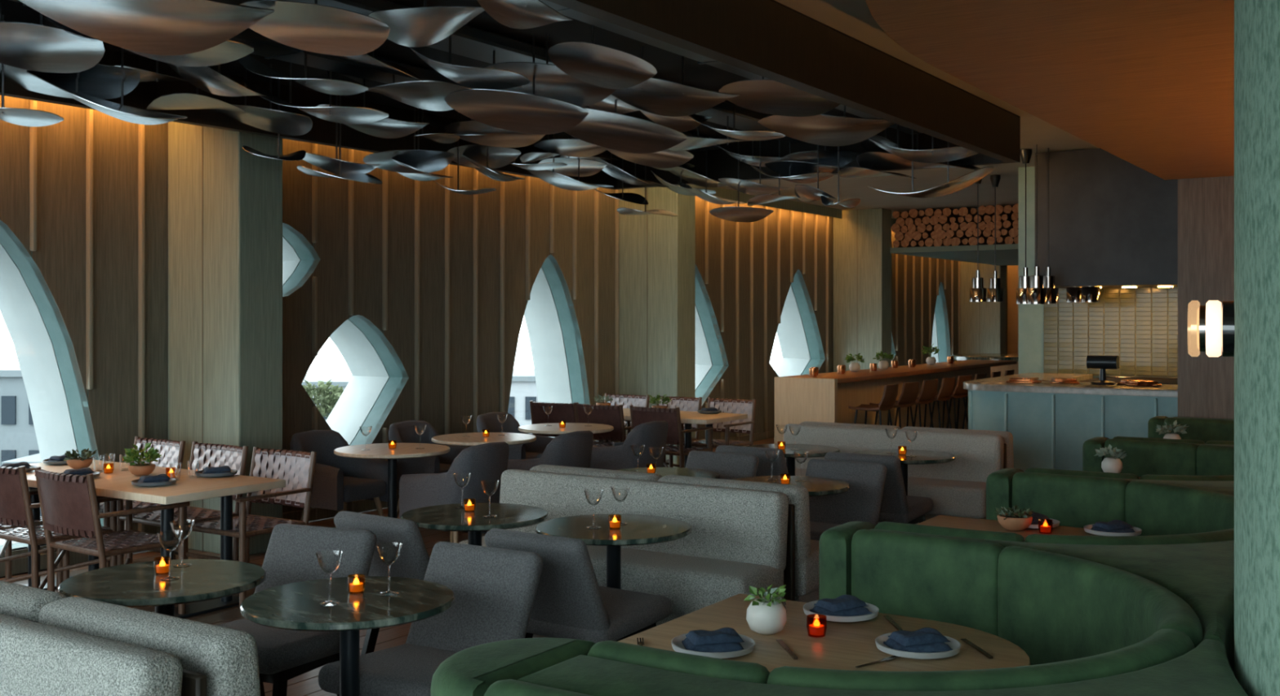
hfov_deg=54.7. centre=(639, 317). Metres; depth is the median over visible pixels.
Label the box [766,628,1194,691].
cushion
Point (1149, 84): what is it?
ceiling
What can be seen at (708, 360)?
window
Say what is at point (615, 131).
ceiling leaf
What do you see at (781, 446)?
candle
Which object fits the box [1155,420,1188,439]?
potted plant
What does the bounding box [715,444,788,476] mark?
lounge chair
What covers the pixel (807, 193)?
ceiling leaf
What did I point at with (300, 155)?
ceiling leaf
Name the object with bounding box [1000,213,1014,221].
log
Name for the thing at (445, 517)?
marble table
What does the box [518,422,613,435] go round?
round table
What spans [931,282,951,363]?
window
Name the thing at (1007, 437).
cushion
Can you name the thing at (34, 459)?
building
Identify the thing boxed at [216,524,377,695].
lounge chair
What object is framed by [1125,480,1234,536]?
cushion
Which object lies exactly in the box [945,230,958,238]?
log
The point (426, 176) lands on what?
ceiling leaf
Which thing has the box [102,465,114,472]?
candle
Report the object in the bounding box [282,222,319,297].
window
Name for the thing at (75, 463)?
potted plant
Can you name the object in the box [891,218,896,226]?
light
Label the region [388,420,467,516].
armchair
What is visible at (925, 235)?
log
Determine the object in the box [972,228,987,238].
log
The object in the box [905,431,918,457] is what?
coupe glass
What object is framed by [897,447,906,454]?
candle
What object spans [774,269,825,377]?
window
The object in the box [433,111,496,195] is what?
ceiling leaf
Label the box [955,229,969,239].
log
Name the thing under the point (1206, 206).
wall
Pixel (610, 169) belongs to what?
leaf
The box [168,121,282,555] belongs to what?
pillar
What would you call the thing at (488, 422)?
armchair
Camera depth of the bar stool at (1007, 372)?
15.54 m
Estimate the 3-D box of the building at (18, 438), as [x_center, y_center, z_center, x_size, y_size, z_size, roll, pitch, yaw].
[-24.450,6.385,52.000,3.600,8.650,8.400,0,0,0]
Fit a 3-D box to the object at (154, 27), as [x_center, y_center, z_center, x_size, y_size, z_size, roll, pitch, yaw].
[-1.956,-1.460,5.788,1.379,0.372,1.308,0,0,33]
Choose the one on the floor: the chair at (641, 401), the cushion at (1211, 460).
the chair at (641, 401)
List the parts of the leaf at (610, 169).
hanging rod, blade, hanging rod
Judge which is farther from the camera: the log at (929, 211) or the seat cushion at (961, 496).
the log at (929, 211)
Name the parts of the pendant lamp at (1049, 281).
lamp shade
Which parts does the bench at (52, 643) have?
panel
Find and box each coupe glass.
[156,530,182,580]
[169,520,195,567]
[315,550,343,606]
[360,426,372,450]
[376,542,402,595]
[413,424,426,448]
[453,472,471,508]
[480,480,499,517]
[583,488,603,528]
[610,485,630,524]
[648,446,663,475]
[764,449,779,480]
[793,452,808,481]
[884,428,897,453]
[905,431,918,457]
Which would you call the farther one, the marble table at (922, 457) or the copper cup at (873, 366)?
the copper cup at (873, 366)
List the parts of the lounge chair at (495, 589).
seat, backrest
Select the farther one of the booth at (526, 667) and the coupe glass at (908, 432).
the coupe glass at (908, 432)
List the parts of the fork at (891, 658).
handle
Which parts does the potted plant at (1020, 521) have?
pot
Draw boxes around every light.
[695,185,842,218]
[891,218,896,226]
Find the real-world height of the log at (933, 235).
0.134 m
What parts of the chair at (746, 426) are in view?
seat rail, post, panel, post, seat rail, post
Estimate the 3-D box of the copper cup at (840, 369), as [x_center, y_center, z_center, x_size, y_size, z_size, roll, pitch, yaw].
[2.154,0.567,13.268,0.084,0.085,0.084,0,0,33]
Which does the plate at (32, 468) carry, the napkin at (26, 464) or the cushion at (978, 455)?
the napkin at (26, 464)
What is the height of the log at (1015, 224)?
0.128 m
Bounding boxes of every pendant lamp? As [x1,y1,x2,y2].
[969,177,986,302]
[986,174,1003,302]
[1016,148,1031,304]
[1026,144,1047,304]
[1044,147,1057,303]
[1066,286,1084,302]
[1080,286,1100,302]
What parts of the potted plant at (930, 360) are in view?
pot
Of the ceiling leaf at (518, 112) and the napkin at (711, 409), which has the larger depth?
the napkin at (711, 409)
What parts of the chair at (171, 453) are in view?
post, post, panel, post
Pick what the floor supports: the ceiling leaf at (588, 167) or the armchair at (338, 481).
the armchair at (338, 481)
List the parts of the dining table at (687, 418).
leg, leg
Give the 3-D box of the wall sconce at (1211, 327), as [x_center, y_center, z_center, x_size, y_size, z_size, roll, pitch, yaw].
[1.480,0.030,3.204,0.112,0.147,0.147,0,0,26]
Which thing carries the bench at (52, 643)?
on the floor
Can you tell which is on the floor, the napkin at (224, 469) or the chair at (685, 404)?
the chair at (685, 404)
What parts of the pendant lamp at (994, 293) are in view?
lamp shade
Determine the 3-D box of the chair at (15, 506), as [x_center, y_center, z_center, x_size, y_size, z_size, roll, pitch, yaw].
[-3.530,1.274,7.330,0.575,0.873,0.651,0,0,36]
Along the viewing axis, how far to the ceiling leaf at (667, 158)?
10.51 m
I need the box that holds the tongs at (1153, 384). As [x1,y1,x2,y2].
[1146,383,1159,386]
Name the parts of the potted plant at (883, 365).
pot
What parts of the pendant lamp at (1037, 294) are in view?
lamp shade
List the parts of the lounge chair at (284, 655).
leg, rail, seat, leg, rail, backrest, leg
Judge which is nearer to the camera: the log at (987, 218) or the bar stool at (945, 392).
the bar stool at (945, 392)
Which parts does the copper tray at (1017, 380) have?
dish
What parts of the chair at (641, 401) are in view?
post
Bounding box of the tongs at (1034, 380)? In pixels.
[1034,379,1064,383]
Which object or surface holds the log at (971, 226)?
on the log at (975, 232)
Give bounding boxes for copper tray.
[1006,377,1041,383]
[1049,377,1079,384]
[1117,379,1161,386]
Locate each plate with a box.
[25,465,37,472]
[42,458,67,465]
[62,471,100,477]
[131,478,177,487]
[195,469,237,477]
[671,633,755,658]
[697,409,721,413]
[803,600,879,622]
[875,632,960,659]
[1026,518,1060,529]
[1083,524,1142,536]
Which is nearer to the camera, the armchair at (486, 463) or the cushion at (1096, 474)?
the cushion at (1096, 474)
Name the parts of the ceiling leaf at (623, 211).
hanging rod, blade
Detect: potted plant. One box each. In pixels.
[62,448,97,469]
[122,443,161,475]
[593,394,613,405]
[648,393,671,408]
[743,584,786,635]
[844,353,864,372]
[872,351,893,369]
[920,343,939,364]
[994,504,1034,531]
[1093,444,1126,473]
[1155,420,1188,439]
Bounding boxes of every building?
[0,365,39,526]
[1,453,41,516]
[301,375,352,420]
[507,368,538,434]
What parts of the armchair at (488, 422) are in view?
seat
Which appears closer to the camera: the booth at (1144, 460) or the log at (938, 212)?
the booth at (1144, 460)
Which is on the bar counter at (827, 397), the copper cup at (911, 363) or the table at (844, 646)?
the copper cup at (911, 363)
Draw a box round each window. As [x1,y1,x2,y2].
[0,220,103,551]
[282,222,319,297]
[312,315,408,445]
[524,254,590,438]
[695,266,728,405]
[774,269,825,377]
[891,334,895,360]
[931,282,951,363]
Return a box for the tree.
[302,379,343,419]
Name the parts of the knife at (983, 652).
blade, handle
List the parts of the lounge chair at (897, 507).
backrest, seat, rail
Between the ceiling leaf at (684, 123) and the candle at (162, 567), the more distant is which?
the ceiling leaf at (684, 123)
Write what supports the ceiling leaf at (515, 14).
hanging from the air duct
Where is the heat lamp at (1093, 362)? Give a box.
[1086,355,1119,385]
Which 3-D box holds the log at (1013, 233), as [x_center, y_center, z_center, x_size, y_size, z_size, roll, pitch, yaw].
[5.620,-1.240,18.368,0.156,0.144,0.500,0,0,33]
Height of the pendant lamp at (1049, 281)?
1.529 m
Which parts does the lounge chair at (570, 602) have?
leg, backrest, seat, rail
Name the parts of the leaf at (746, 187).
hanging rod, blade, blade, hanging rod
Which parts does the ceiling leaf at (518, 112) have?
hanging rod, blade, hanging rod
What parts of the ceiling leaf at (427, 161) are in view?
blade, hanging rod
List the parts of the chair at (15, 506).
panel, seat rail, seat rail, post, post, seat rail, post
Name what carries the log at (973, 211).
on the log at (969, 218)
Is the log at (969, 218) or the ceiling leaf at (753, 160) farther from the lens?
the log at (969, 218)
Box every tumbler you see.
[93,455,104,472]
[119,453,129,471]
[168,462,181,480]
[186,460,199,478]
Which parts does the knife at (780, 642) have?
blade, handle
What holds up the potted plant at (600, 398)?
on the dining table at (687, 418)
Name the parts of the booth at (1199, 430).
booth frame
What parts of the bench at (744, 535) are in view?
seat, panel, seat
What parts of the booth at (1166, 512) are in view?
booth frame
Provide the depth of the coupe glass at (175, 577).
4.58 m
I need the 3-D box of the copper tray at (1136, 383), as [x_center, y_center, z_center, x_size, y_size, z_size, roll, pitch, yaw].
[4.449,0.588,11.037,0.240,0.045,0.340,0,0,-7]
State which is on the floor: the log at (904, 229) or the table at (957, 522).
the table at (957, 522)
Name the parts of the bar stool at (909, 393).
leg, seat, leg, leg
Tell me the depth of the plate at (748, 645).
3.53 m
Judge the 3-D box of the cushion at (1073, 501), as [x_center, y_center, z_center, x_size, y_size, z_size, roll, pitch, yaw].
[2.158,1.025,6.208,0.573,0.460,0.128,0,0,33]
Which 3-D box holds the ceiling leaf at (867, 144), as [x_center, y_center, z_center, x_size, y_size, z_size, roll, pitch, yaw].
[2.023,-1.495,10.239,0.406,0.302,0.405,0,0,33]
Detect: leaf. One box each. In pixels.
[0,0,105,73]
[0,14,63,126]
[0,62,140,99]
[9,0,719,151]
[26,47,186,124]
[43,14,253,66]
[112,60,186,82]
[242,78,306,160]
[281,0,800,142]
[297,94,382,184]
[327,71,471,111]
[363,106,454,173]
[368,0,484,47]
[390,107,453,181]
[405,108,545,147]
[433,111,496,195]
[444,35,588,134]
[446,144,521,168]
[462,155,524,181]
[477,0,573,29]
[509,147,567,170]
[525,133,613,191]
[538,134,606,177]
[564,100,688,153]
[588,94,641,114]
[592,159,648,204]
[593,150,727,187]
[607,148,693,168]
[617,165,677,216]
[640,110,711,132]
[650,170,715,195]
[667,115,767,151]
[676,141,791,204]
[705,134,781,167]
[709,141,773,222]
[746,140,800,205]
[780,146,862,166]
[794,144,837,202]
[821,146,860,208]
[837,124,979,178]
[860,128,903,152]
[868,129,995,198]
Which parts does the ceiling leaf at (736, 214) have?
hanging rod, blade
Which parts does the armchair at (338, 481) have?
leg, leg, seat, leg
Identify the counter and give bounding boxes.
[774,360,1016,444]
[968,390,1177,471]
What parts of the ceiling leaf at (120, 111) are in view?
hanging rod, blade, hanging rod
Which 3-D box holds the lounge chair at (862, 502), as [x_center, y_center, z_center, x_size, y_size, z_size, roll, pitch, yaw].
[1.119,1.307,7.452,0.530,0.821,0.698,0,0,33]
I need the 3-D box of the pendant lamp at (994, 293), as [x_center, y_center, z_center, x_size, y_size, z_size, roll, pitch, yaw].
[4.153,-0.919,14.473,0.184,1.478,0.184,0,0,33]
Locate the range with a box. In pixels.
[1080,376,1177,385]
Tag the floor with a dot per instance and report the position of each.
(306, 684)
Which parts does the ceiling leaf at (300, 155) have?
blade, hanging rod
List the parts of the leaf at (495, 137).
hanging rod, blade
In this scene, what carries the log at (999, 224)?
on the log at (998, 233)
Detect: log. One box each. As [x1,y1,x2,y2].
[890,223,901,232]
[892,211,902,218]
[893,231,905,240]
[893,240,902,248]
[895,217,906,226]
[900,211,915,218]
[900,225,908,233]
[900,239,915,247]
[904,231,919,241]
[905,217,915,226]
[907,223,917,232]
[908,208,924,218]
[910,240,921,247]
[911,231,926,240]
[914,217,923,226]
[916,222,932,233]
[918,209,930,217]
[918,240,926,246]
[921,216,931,225]
[922,232,931,239]
[924,208,937,217]
[924,237,934,246]
[925,224,934,231]
[929,215,944,225]
[930,231,937,239]
[933,208,942,217]
[933,223,943,232]
[933,238,946,246]
[936,230,946,239]
[938,214,951,224]
[942,207,961,217]
[942,223,951,231]
[942,237,951,245]
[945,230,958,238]
[949,217,960,223]
[950,222,960,231]
[951,237,968,245]
[952,208,959,215]
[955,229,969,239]
[958,207,975,217]
[958,217,968,223]
[959,222,968,231]
[961,238,970,245]
[964,213,976,222]
[964,229,979,238]
[966,222,977,231]
[968,236,986,245]
[970,208,984,216]
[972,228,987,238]
[973,214,984,223]
[978,205,992,216]
[978,221,986,230]
[978,236,987,244]
[982,228,992,237]
[983,214,993,222]
[985,204,995,215]
[985,221,994,230]
[986,236,1004,244]
[991,214,1004,222]
[991,229,1006,238]
[992,220,1009,230]
[993,204,1011,215]
[996,236,1005,244]
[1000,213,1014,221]
[1000,229,1010,236]
[1003,204,1013,214]
[1003,220,1013,229]
[1004,235,1015,244]
[1008,227,1017,237]
[1011,213,1017,220]
[1012,203,1017,213]
[1012,219,1017,228]
[1013,235,1017,244]
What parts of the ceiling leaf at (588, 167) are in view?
blade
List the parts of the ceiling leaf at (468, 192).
hanging rod, blade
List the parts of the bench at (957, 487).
seat, panel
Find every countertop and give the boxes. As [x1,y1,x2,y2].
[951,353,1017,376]
[963,373,1177,397]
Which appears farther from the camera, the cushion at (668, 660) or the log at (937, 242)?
the log at (937, 242)
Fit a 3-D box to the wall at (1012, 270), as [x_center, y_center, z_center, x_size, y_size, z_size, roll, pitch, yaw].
[13.152,0.025,23.832,12.300,3.370,0.200,0,0,33]
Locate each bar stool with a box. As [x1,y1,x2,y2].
[848,383,898,426]
[869,381,919,428]
[894,378,937,427]
[913,377,955,428]
[929,374,972,429]
[946,373,986,429]
[962,371,1000,429]
[1004,369,1014,376]
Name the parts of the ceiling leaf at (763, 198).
blade, hanging rod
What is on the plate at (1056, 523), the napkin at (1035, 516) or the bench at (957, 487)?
the napkin at (1035, 516)
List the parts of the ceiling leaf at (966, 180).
hanging rod, blade, hanging rod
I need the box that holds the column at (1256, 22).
[1234,0,1279,695]
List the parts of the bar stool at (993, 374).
leg, seat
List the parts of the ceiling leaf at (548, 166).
blade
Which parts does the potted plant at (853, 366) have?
pot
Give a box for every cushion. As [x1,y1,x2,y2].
[0,580,66,622]
[0,613,182,695]
[459,536,783,615]
[484,679,591,695]
[499,469,788,570]
[528,464,661,481]
[586,640,769,684]
[657,475,811,565]
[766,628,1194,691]
[783,423,1004,482]
[795,468,986,519]
[795,540,819,595]
[799,421,901,429]
[851,529,1004,636]
[874,521,1024,542]
[902,426,1013,468]
[997,546,1203,665]
[1012,471,1128,528]
[1024,467,1139,479]
[1024,528,1234,545]
[1103,439,1198,477]
[1112,436,1204,444]
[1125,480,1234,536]
[1139,474,1234,480]
[1164,417,1234,444]
[1195,444,1234,475]
[1205,440,1234,444]
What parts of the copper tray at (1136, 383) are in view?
dish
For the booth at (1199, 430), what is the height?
0.915 m
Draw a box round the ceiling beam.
[546,0,1020,163]
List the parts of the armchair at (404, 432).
leg, seat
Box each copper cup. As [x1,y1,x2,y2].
[808,368,817,377]
[836,365,844,373]
[869,363,877,371]
[891,360,897,368]
[907,360,915,367]
[946,357,953,364]
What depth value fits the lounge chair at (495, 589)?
4.67 m
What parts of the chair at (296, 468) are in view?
post, seat rail, seat rail, post, post, seat rail, seat rail, panel, post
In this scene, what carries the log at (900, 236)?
on the log at (904, 243)
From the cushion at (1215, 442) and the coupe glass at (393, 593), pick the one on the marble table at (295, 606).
the coupe glass at (393, 593)
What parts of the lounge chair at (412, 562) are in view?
leg, backrest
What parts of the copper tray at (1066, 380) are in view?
dish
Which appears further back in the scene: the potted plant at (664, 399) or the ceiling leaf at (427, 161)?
the potted plant at (664, 399)
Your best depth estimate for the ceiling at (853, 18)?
8.47 m
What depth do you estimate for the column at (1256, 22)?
2.71 m
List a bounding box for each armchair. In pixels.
[289,430,387,521]
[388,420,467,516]
[399,441,509,543]
[476,412,553,459]
[506,431,593,471]
[590,420,668,470]
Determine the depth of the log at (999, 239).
18.27 m
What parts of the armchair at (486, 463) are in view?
leg, leg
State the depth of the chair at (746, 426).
12.67 m
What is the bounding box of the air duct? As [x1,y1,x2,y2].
[539,0,921,133]
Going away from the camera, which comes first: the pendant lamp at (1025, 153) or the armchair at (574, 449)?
the armchair at (574, 449)
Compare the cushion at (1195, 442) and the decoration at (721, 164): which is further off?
the decoration at (721, 164)
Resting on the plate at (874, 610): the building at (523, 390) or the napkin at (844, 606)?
the napkin at (844, 606)
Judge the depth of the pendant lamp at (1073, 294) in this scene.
12.59 m
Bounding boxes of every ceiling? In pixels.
[1,0,1099,219]
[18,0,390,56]
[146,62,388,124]
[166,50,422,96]
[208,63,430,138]
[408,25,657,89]
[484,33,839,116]
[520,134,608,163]
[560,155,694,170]
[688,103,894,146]
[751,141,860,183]
[865,0,1234,179]
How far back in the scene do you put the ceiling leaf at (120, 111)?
6.98 m
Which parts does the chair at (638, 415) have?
post, panel, seat rail, post, seat rail, post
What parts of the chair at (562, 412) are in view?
post, panel, post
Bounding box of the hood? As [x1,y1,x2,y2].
[1035,148,1177,288]
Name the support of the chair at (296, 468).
on the floor
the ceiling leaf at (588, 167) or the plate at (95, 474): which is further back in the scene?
the ceiling leaf at (588, 167)
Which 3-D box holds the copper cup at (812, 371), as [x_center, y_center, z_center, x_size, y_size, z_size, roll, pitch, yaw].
[1.772,0.567,12.681,0.084,0.085,0.084,0,0,33]
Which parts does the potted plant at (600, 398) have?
pot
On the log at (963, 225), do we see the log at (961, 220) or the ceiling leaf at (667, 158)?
the log at (961, 220)
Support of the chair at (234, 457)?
on the floor
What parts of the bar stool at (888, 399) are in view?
leg, leg, seat, leg, leg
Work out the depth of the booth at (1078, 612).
4.03 m
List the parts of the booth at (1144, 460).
booth frame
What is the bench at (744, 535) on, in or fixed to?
on the floor
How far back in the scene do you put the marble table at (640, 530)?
5.70 m
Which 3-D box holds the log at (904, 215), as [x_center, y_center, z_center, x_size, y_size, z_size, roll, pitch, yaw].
[4.209,-1.576,19.279,0.123,0.112,0.500,0,0,33]
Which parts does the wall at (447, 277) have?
wall panel, wall panel, wall panel, wall panel, wall panel, wall panel, wall panel, wall panel, wall panel, wall panel, wall panel, wall panel, wall panel, wall panel, wall panel, wall panel, wall panel, wall panel, wall panel, wall panel, wall panel, wall panel, wall panel, wall panel, wall panel, wall panel, wall panel, wall panel, wall panel, wall panel, wall panel, wall panel, wall panel, wall panel, wall panel, wall panel, wall panel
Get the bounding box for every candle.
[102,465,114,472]
[153,560,171,573]
[167,469,175,477]
[346,577,363,592]
[389,441,395,448]
[463,499,475,511]
[481,431,488,436]
[609,517,621,528]
[645,465,654,473]
[777,442,784,449]
[781,475,789,484]
[806,614,826,637]
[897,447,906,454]
[1038,519,1053,533]
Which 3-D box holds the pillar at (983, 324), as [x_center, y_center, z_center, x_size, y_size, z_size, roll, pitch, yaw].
[6.722,0.025,24.285,0.810,3.370,0.404,0,0,33]
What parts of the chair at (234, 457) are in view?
post, seat rail, post, seat rail, seat rail, panel, post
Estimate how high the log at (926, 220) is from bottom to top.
0.125 m
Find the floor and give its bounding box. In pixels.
[0,437,774,695]
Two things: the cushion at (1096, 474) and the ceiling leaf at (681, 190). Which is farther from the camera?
the ceiling leaf at (681, 190)
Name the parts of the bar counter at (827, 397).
panel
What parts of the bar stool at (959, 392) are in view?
leg, leg, seat, leg, leg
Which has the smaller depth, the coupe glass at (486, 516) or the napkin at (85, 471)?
the coupe glass at (486, 516)
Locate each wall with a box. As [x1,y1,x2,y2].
[0,95,1007,558]
[1007,265,1017,353]
[1017,166,1177,378]
[1177,176,1234,419]
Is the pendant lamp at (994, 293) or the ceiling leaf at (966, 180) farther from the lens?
the pendant lamp at (994, 293)
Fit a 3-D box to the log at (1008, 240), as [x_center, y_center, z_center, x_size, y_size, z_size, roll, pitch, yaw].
[5.565,-1.129,18.427,0.128,0.124,0.500,0,0,33]
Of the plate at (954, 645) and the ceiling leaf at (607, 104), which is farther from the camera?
the ceiling leaf at (607, 104)
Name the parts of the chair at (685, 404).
post, post, post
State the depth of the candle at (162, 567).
4.66 m
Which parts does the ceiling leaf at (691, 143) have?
blade, hanging rod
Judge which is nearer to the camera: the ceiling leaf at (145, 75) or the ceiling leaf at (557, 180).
the ceiling leaf at (145, 75)
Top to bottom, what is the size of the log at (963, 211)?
0.141 m
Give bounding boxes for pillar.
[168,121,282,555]
[619,184,695,467]
[833,208,891,372]
[960,261,1006,354]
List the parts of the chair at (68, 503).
post, panel, seat rail, seat rail, post, post, seat rail, seat rail, post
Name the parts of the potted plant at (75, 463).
pot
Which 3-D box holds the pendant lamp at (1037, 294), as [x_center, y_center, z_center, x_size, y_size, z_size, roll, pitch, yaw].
[3.812,-0.892,11.892,0.184,1.534,0.184,0,0,33]
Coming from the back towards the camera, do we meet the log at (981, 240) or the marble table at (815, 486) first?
the log at (981, 240)
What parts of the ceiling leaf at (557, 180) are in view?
blade, hanging rod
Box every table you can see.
[24,459,285,618]
[57,559,266,617]
[240,576,454,695]
[333,443,449,518]
[400,502,547,546]
[431,432,536,533]
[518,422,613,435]
[535,514,691,589]
[596,408,747,467]
[617,467,719,479]
[617,593,1031,672]
[732,475,849,497]
[746,444,839,475]
[853,449,955,495]
[915,515,1097,539]
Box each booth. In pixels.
[431,638,1248,695]
[586,521,1234,691]
[874,468,1234,545]
[1024,436,1234,480]
[1112,416,1234,444]
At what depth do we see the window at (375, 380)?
11.42 m
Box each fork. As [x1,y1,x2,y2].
[636,638,644,646]
[855,655,901,668]
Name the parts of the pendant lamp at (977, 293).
lamp shade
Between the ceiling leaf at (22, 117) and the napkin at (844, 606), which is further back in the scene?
the ceiling leaf at (22, 117)
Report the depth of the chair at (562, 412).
12.25 m
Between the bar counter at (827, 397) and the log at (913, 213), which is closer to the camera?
the bar counter at (827, 397)
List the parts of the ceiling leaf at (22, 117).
hanging rod, blade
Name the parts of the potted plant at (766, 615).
pot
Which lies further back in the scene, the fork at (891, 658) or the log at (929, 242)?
the log at (929, 242)
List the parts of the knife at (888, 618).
blade, handle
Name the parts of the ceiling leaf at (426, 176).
hanging rod, blade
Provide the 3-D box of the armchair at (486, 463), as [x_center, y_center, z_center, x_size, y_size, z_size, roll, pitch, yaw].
[-1.282,1.294,8.774,0.622,0.838,0.588,0,0,33]
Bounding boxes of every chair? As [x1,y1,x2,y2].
[0,466,117,589]
[0,488,62,591]
[34,466,189,614]
[98,436,185,567]
[117,441,248,565]
[185,447,316,609]
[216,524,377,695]
[318,542,543,695]
[333,511,430,655]
[484,528,671,644]
[529,400,607,444]
[575,402,631,447]
[597,393,649,442]
[624,395,702,467]
[629,404,713,467]
[680,397,755,462]
[685,450,758,479]
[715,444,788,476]
[805,458,886,541]
[824,452,933,524]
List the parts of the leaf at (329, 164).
hanging rod, blade, hanging rod, blade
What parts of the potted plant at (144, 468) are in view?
pot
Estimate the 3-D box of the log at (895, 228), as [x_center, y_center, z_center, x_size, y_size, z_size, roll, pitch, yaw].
[4.081,-1.375,19.330,0.150,0.152,0.500,0,0,33]
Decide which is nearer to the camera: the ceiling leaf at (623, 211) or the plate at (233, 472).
the plate at (233, 472)
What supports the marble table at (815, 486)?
on the floor
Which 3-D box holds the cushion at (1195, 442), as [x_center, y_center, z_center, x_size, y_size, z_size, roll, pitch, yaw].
[3.398,1.025,8.117,0.573,0.460,0.128,0,0,33]
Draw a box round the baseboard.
[0,430,774,577]
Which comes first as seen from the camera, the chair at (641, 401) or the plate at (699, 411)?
the plate at (699, 411)
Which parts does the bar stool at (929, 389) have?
leg, leg, seat, leg, leg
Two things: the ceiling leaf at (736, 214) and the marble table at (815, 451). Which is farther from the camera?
the ceiling leaf at (736, 214)
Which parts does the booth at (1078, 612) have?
booth frame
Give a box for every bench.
[0,580,260,695]
[459,464,819,626]
[783,421,1013,524]
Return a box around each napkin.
[1,462,31,468]
[48,454,70,462]
[63,467,93,475]
[137,474,169,483]
[202,466,231,474]
[681,627,744,653]
[700,407,718,411]
[809,595,871,617]
[883,627,952,653]
[1030,512,1053,524]
[1090,520,1134,533]
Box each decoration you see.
[0,48,619,189]
[616,127,1007,189]
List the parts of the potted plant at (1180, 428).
pot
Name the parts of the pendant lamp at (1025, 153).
lamp shade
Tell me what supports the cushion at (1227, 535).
on the booth at (1166, 512)
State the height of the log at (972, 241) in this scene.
0.142 m
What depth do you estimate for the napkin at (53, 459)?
8.05 m
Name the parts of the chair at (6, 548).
post, seat rail, post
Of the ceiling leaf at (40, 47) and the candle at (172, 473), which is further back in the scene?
the candle at (172, 473)
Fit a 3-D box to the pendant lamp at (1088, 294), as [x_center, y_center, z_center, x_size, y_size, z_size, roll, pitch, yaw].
[4.527,-0.340,12.442,0.184,0.380,0.184,0,0,33]
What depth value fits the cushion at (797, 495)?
6.32 m
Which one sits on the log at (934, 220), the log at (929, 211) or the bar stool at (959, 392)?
the log at (929, 211)
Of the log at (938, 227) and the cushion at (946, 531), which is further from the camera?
the log at (938, 227)
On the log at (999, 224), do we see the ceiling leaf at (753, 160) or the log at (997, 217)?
the log at (997, 217)
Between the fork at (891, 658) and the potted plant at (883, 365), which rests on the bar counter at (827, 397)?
the potted plant at (883, 365)
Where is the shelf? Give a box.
[889,216,1017,266]
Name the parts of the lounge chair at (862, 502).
seat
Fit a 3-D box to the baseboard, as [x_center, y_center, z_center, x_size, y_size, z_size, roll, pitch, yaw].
[1.016,1.660,16.272,0.100,0.100,33.600,0,0,33]
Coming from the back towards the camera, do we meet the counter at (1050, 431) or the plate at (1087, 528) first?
the counter at (1050, 431)
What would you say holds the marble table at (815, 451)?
on the floor
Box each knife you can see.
[776,640,798,660]
[883,615,902,631]
[960,639,993,658]
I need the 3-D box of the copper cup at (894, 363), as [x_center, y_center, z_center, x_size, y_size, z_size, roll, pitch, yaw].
[3.050,0.567,14.832,0.084,0.085,0.084,0,0,33]
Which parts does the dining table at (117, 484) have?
leg, foot plate, leg, leg, foot plate, leg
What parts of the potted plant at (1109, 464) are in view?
pot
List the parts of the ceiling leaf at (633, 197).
blade, hanging rod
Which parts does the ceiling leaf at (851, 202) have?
hanging rod, blade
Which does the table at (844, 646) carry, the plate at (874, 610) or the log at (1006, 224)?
the plate at (874, 610)
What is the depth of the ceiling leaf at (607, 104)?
8.17 m
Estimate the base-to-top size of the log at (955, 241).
0.141 m
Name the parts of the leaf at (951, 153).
hanging rod, blade, hanging rod, blade, hanging rod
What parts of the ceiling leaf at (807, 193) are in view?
blade, hanging rod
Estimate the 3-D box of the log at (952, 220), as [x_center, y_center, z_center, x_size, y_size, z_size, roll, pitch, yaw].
[4.856,-1.462,18.900,0.093,0.095,0.500,0,0,33]
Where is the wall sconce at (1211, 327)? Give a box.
[1187,300,1234,357]
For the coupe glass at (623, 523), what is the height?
0.172 m
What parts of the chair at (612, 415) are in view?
post, panel, post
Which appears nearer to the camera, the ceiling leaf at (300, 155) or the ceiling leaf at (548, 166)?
the ceiling leaf at (300, 155)
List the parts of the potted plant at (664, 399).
pot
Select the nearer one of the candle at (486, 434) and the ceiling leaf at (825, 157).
the candle at (486, 434)
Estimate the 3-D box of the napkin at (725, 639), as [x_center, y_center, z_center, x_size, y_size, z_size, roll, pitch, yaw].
[0.213,0.937,3.595,0.168,0.048,0.121,0,0,-7]
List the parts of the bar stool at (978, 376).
leg, leg, seat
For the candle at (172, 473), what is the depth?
7.38 m
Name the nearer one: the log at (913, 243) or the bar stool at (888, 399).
the bar stool at (888, 399)
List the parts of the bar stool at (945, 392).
leg, leg, seat, leg, leg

